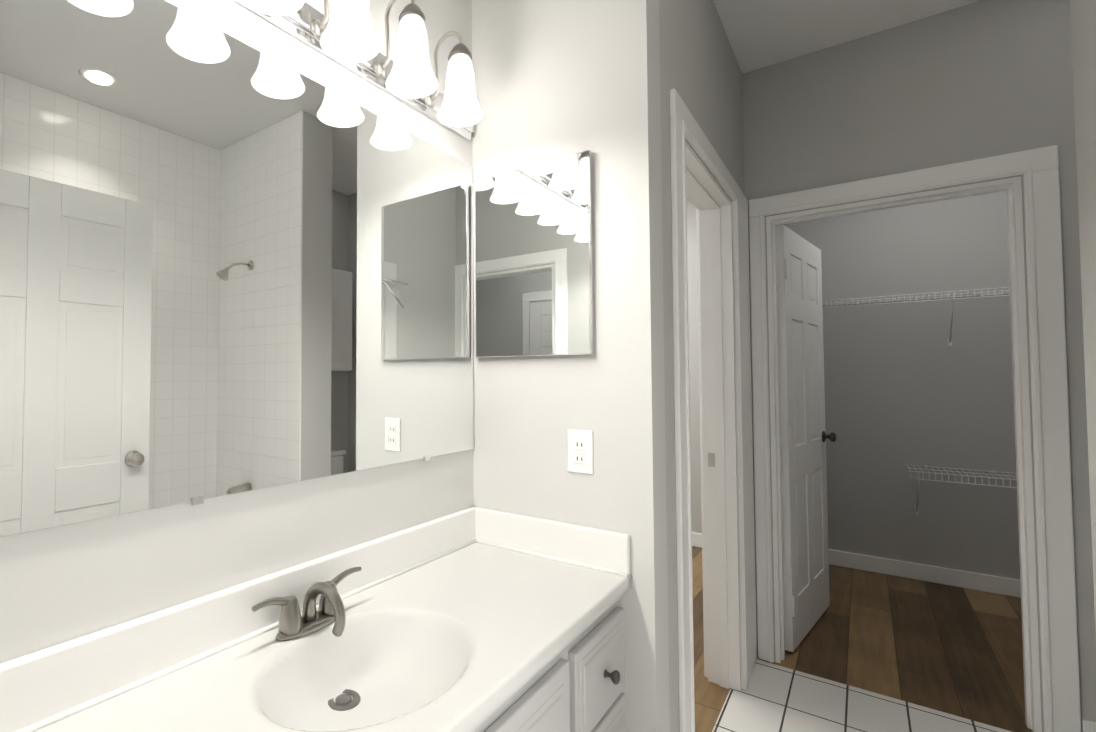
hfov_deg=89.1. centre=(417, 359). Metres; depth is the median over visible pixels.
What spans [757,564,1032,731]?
floor
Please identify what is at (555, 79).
wall
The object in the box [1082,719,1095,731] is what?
baseboard
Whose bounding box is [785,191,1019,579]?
wall
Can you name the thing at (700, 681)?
floor
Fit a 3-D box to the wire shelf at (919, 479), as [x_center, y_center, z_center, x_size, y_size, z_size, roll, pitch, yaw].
[3.516,0.843,3.154,0.982,0.328,0.308,-2,-2,39]
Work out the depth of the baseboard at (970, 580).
3.50 m
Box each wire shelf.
[822,287,1009,346]
[905,464,1016,514]
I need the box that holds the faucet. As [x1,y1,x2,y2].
[252,567,361,640]
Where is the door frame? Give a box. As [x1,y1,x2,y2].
[670,88,756,731]
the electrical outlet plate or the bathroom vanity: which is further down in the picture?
the bathroom vanity
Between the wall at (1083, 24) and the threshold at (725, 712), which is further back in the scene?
the threshold at (725, 712)
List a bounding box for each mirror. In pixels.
[0,0,473,536]
[475,150,593,357]
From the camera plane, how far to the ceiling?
2.27 m
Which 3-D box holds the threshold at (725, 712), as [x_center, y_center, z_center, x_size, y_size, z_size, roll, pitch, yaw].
[1.076,1.413,1.964,0.035,0.050,0.875,-2,-2,39]
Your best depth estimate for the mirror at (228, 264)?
1.04 m
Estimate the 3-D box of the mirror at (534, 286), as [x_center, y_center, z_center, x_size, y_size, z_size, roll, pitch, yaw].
[0.339,-0.296,1.637,0.384,0.575,0.021,-2,-2,39]
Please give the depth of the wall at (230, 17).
1.29 m
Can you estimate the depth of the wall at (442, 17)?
1.66 m
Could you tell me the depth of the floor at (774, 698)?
2.15 m
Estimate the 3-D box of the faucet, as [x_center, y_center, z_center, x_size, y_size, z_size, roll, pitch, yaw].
[-0.197,0.509,1.113,0.131,0.100,0.284,-2,-2,39]
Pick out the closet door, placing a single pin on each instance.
(803, 436)
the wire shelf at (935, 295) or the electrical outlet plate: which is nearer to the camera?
the electrical outlet plate
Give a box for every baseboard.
[692,532,701,547]
[828,549,1020,597]
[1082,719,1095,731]
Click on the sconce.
(344, 34)
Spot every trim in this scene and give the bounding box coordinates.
[749,145,1080,731]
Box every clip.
[190,496,203,505]
[423,455,429,460]
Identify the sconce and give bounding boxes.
[234,0,483,140]
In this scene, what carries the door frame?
attached to the wall at (668, 43)
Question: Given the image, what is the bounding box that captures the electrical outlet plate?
[567,429,592,473]
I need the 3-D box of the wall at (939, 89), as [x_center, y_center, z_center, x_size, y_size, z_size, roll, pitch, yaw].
[2.286,-0.013,2.122,1.933,2.810,0.120,-2,-2,39]
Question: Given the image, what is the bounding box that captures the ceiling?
[713,0,980,73]
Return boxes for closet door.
[776,225,835,651]
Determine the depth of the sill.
2.17 m
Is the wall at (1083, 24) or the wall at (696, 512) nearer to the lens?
the wall at (1083, 24)
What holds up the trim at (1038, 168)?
attached to the wall at (939, 89)
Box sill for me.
[695,681,729,731]
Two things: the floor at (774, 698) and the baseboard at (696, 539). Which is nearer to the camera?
the floor at (774, 698)
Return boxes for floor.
[692,546,707,705]
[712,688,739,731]
[724,659,1011,731]
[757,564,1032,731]
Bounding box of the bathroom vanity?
[0,506,631,731]
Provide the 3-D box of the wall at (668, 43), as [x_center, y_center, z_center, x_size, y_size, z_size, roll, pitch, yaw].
[1.094,-0.014,2.100,0.120,2.810,1.427,-2,-2,39]
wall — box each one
[0,449,473,663]
[166,0,472,165]
[370,0,471,94]
[472,0,669,731]
[659,0,744,731]
[686,197,701,533]
[742,0,1095,731]
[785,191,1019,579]
[1070,0,1095,631]
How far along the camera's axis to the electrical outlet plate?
1.53 m

